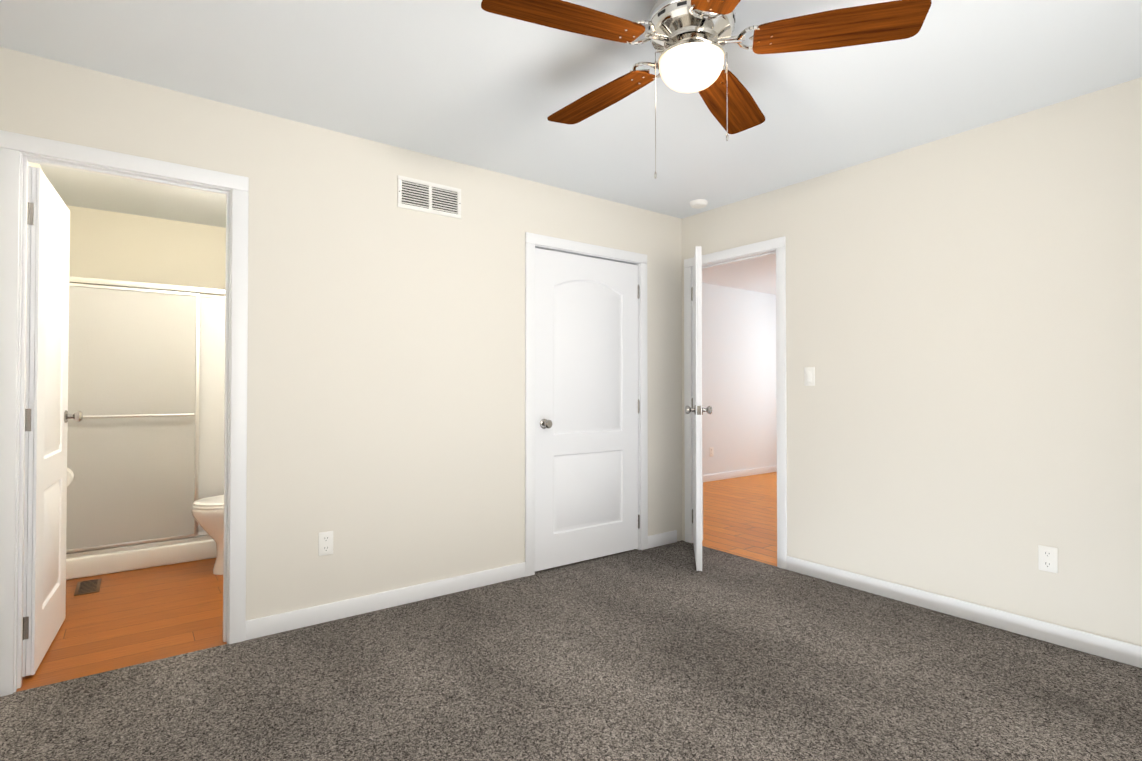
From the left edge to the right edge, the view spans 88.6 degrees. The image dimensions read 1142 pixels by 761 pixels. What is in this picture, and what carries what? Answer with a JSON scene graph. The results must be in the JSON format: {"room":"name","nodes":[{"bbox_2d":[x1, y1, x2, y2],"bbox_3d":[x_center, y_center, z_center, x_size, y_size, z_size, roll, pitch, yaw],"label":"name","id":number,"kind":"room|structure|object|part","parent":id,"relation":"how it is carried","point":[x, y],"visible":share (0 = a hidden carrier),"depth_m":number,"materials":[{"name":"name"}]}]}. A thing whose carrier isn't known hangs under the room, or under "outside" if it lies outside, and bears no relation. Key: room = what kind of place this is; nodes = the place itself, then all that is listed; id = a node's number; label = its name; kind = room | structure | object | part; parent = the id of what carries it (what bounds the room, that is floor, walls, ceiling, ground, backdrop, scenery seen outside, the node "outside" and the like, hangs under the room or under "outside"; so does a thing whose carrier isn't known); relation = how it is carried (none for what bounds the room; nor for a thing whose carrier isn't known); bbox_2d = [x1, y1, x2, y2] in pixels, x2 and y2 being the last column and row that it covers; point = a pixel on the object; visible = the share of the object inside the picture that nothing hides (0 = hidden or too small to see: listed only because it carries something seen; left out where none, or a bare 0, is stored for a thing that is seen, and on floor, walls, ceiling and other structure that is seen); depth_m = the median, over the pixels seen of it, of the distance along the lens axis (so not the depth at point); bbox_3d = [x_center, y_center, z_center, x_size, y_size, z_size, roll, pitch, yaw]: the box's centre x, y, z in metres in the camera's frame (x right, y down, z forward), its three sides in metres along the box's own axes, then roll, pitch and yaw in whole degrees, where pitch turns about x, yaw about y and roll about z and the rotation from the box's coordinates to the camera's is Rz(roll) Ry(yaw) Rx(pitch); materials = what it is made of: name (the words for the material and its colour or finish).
{"room":"empty bedroom","nodes":[
{"label":"empty bedroom","id":0,"kind":"room"},
{"bbox_2d":[23,162,41,565],"bbox_3d":[-1.636,-0.034,2.710,1.450,2.440,0.004,1,-1,-37],"label":"wall","id":1,"kind":"structure","parent":0,"point":[33,164],"depth_m":2.32,"materials":[{"name":"white paint"}]},
{"bbox_2d":[67,468,73,486],"bbox_3d":[-2.883,0.545,3.257,0.172,0.120,0.224,1,-1,-37],"label":"toilet paper","id":2,"kind":"object","parent":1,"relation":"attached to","point":[70,475],"visible":0.08,"depth_m":3.26,"materials":[{"name":"white paper"}]},
{"bbox_2d":[16,558,226,691],"bbox_3d":[-2.259,1.248,3.583,1.580,0.100,2.373,1,-1,-37],"label":"floor","id":3,"kind":"structure","parent":0,"point":[118,620],"depth_m":2.89,"materials":[{"name":"brown wood"}]},
{"bbox_2d":[74,578,100,595],"bbox_3d":[-2.789,1.191,3.381,0.110,0.008,0.280,1,-1,-37],"label":"floor vent","id":4,"kind":"object","parent":3,"relation":"in","point":[87,587],"visible":1,"depth_m":3.36,"materials":[{"name":"brown metal"}]},
{"bbox_2d":[66,276,224,579],"bbox_3d":[-2.766,0.290,4.190,1.464,1.830,0.801,1,-1,-37],"label":"shower stall","id":5,"kind":"object","parent":3,"relation":"on","point":[146,398],"visible":0.48,"depth_m":3.75,"materials":[{"name":"white glass"}]},
{"bbox_2d":[191,495,223,574],"bbox_3d":[-2.021,0.789,3.788,0.735,0.822,0.450,1,-1,-37],"label":"toilet","id":6,"kind":"object","parent":3,"relation":"on","point":[208,514],"visible":0.21,"depth_m":3.56,"materials":[{"name":"white ceramic"}]},
{"bbox_2d":[66,205,225,295],"bbox_3d":[-3.045,-0.010,4.554,1.470,2.440,0.100,1,-1,-37],"label":"wall","id":7,"kind":"structure","parent":0,"point":[109,245],"depth_m":4.37,"materials":[{"name":"white paint"}]},
{"bbox_2d":[0,47,681,620],"bbox_3d":[-0.699,-0.026,3.348,3.777,2.440,0.100,1,-1,-37],"label":"wall","id":8,"kind":"structure","parent":0,"point":[386,389],"depth_m":3.04,"materials":[{"name":"white paint"}]},
{"bbox_2d":[22,166,82,676],"bbox_3d":[-2.318,0.161,2.627,0.169,2.025,0.688,1,-1,-37],"label":"bathroom door","id":9,"kind":"structure","parent":8,"relation":"in","point":[47,416],"depth_m":2.48,"materials":[{"name":"white wood"}]},
{"bbox_2d":[0,130,248,696],"bbox_3d":[-1.857,0.123,2.481,0.837,2.121,0.136,1,-1,-37],"label":"door frame","id":10,"kind":"structure","parent":8,"relation":"attached to","point":[18,152],"depth_m":2.30,"materials":[{"name":"white wood"}]},
{"bbox_2d":[318,531,332,555],"bbox_3d":[-1.209,0.804,2.887,0.070,0.114,0.009,1,-1,-37],"label":"electrical outlet","id":11,"kind":"object","parent":8,"relation":"attached to","point":[325,543],"visible":1,"depth_m":2.88,"materials":[{"name":"white plastic"}]},
{"bbox_2d":[245,562,525,639],"bbox_3d":[-0.884,1.148,3.125,1.510,0.088,0.013,1,-1,-37],"label":"baseboard","id":12,"kind":"structure","parent":8,"relation":"attached to","point":[291,620],"depth_m":3.02,"materials":[{"name":"white wood"}]},
{"bbox_2d":[397,175,460,218],"bbox_3d":[-0.777,-1.010,3.234,0.370,0.170,0.009,1,-1,-37],"label":"air vent","id":13,"kind":"object","parent":8,"relation":"in","point":[426,196],"visible":1,"depth_m":3.23,"materials":[{"name":"white metal"}]},
{"bbox_2d":[525,232,647,576],"bbox_3d":[0.103,0.146,3.938,1.032,2.111,0.116,1,-1,-37],"label":"door frame","id":14,"kind":"structure","parent":8,"relation":"attached to","point":[533,241],"depth_m":3.76,"materials":[{"name":"white wood"}]},
{"bbox_2d":[535,248,639,571],"bbox_3d":[0.118,0.182,3.922,0.890,2.015,0.169,1,-1,-37],"label":"closet door","id":15,"kind":"structure","parent":8,"relation":"in","point":[587,409],"depth_m":3.88,"materials":[{"name":"white wood"}]},
{"bbox_2d":[648,530,676,547],"bbox_3d":[0.667,1.162,4.287,0.307,0.088,0.013,1,-1,-37],"label":"baseboard","id":16,"kind":"structure","parent":8,"relation":"attached to","point":[669,537],"depth_m":4.28,"materials":[{"name":"white wood"}]},
{"bbox_2d":[0,540,1141,760],"bbox_3d":[0.188,1.229,2.151,3.777,0.100,4.400,1,-1,-37],"label":"floor carpet","id":17,"kind":"object","parent":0,"point":[668,652],"visible":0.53,"depth_m":2.26,"materials":[{"name":"grey carpet"}]},
{"bbox_2d":[0,0,1141,294],"bbox_3d":[1.409,-1.286,4.099,8.230,0.100,6.200,1,-1,-37],"label":"ceiling","id":18,"kind":"structure","parent":0,"point":[470,82],"depth_m":2.45,"materials":[{"name":"white paint"}]},
{"bbox_2d":[690,199,707,208],"bbox_3d":[0.885,-1.219,4.055,0.124,0.036,0.124,1,-1,-37],"label":"smoke detector","id":19,"kind":"object","parent":18,"relation":"attached to","point":[699,203],"visible":1,"depth_m":4.01,"materials":[{"name":"white plastic"}]},
{"bbox_2d":[481,0,931,178],"bbox_3d":[0.363,-0.961,1.948,1.342,0.603,1.302,1,-1,-37],"label":"ceiling fan","id":20,"kind":"object","parent":18,"relation":"hanging from","point":[730,102],"depth_m":1.84,"materials":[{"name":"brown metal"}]},
{"bbox_3d":[0.395,-1.006,1.922,0.210,0.087,0.210,1,-1,-37],"label":"ceiling fan shade","id":21,"kind":"part","parent":20,"relation":"part of","materials":[{"name":"white glass"}]},
{"bbox_2d":[702,472,776,565],"bbox_3d":[2.788,1.270,5.375,4.253,0.100,4.240,1,-1,-37],"label":"floor","id":22,"kind":"structure","parent":0,"point":[739,516],"depth_m":5.24,"materials":[{"name":"brown wood"}]},
{"bbox_2d":[702,283,776,474],"bbox_3d":[1.168,-0.015,4.177,0.004,2.440,4.440,1,-1,-37],"label":"wall","id":23,"kind":"structure","parent":0,"point":[739,379],"depth_m":4.12,"materials":[{"name":"white paint"}]},
{"bbox_2d":[710,447,713,456],"bbox_3d":[1.740,0.884,7.239,0.070,0.114,0.009,1,-1,-37],"label":"electrical outlet","id":24,"kind":"object","parent":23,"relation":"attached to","point":[711,452],"visible":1,"depth_m":7.24,"materials":[{"name":"white plastic"}]},
{"bbox_2d":[703,465,776,481],"bbox_3d":[1.563,1.198,7.097,4.149,0.088,0.017,1,-1,-37],"label":"baseboard","id":25,"kind":"structure","parent":23,"relation":"attached to","point":[762,470],"depth_m":7.55,"materials":[{"name":"white wood"}]},
{"bbox_2d":[682,77,1141,645],"bbox_3d":[1.456,-0.021,3.706,0.100,2.440,5.540,1,-1,-37],"label":"wall","id":26,"kind":"structure","parent":0,"point":[964,339],"depth_m":2.89,"materials":[{"name":"white paint"}]},
{"bbox_2d":[685,246,711,570],"bbox_3d":[0.859,0.177,3.995,0.542,2.028,0.524,1,-1,-37],"label":"hall door","id":27,"kind":"structure","parent":26,"relation":"in","point":[697,409],"depth_m":3.66,"materials":[{"name":"white wood"}]},
{"bbox_2d":[684,236,786,568],"bbox_3d":[1.161,0.143,4.101,0.136,2.121,0.852,1,-1,-37],"label":"door frame","id":28,"kind":"structure","parent":26,"relation":"attached to","point":[777,246],"depth_m":3.88,"materials":[{"name":"white wood"}]},
{"bbox_2d":[804,367,814,385],"bbox_3d":[1.464,-0.024,3.599,0.016,0.114,0.070,1,-1,-37],"label":"light switch","id":29,"kind":"object","parent":26,"relation":"attached to","point":[809,376],"visible":1,"depth_m":3.59,"materials":[{"name":"white plastic"}]},
{"bbox_2d":[786,556,1141,667],"bbox_3d":[2.182,1.141,2.629,0.013,0.088,2.710,1,-1,-37],"label":"baseboard","id":30,"kind":"structure","parent":26,"relation":"attached to","point":[1107,648],"depth_m":2.85,"materials":[{"name":"white wood"}]},
{"bbox_2d":[1038,545,1057,572],"bbox_3d":[2.166,0.811,2.659,0.009,0.114,0.070,1,-1,-37],"label":"electrical outlet","id":31,"kind":"object","parent":26,"relation":"attached to","point":[1048,558],"visible":1,"depth_m":2.66,"materials":[{"name":"white plastic"}]}
]}

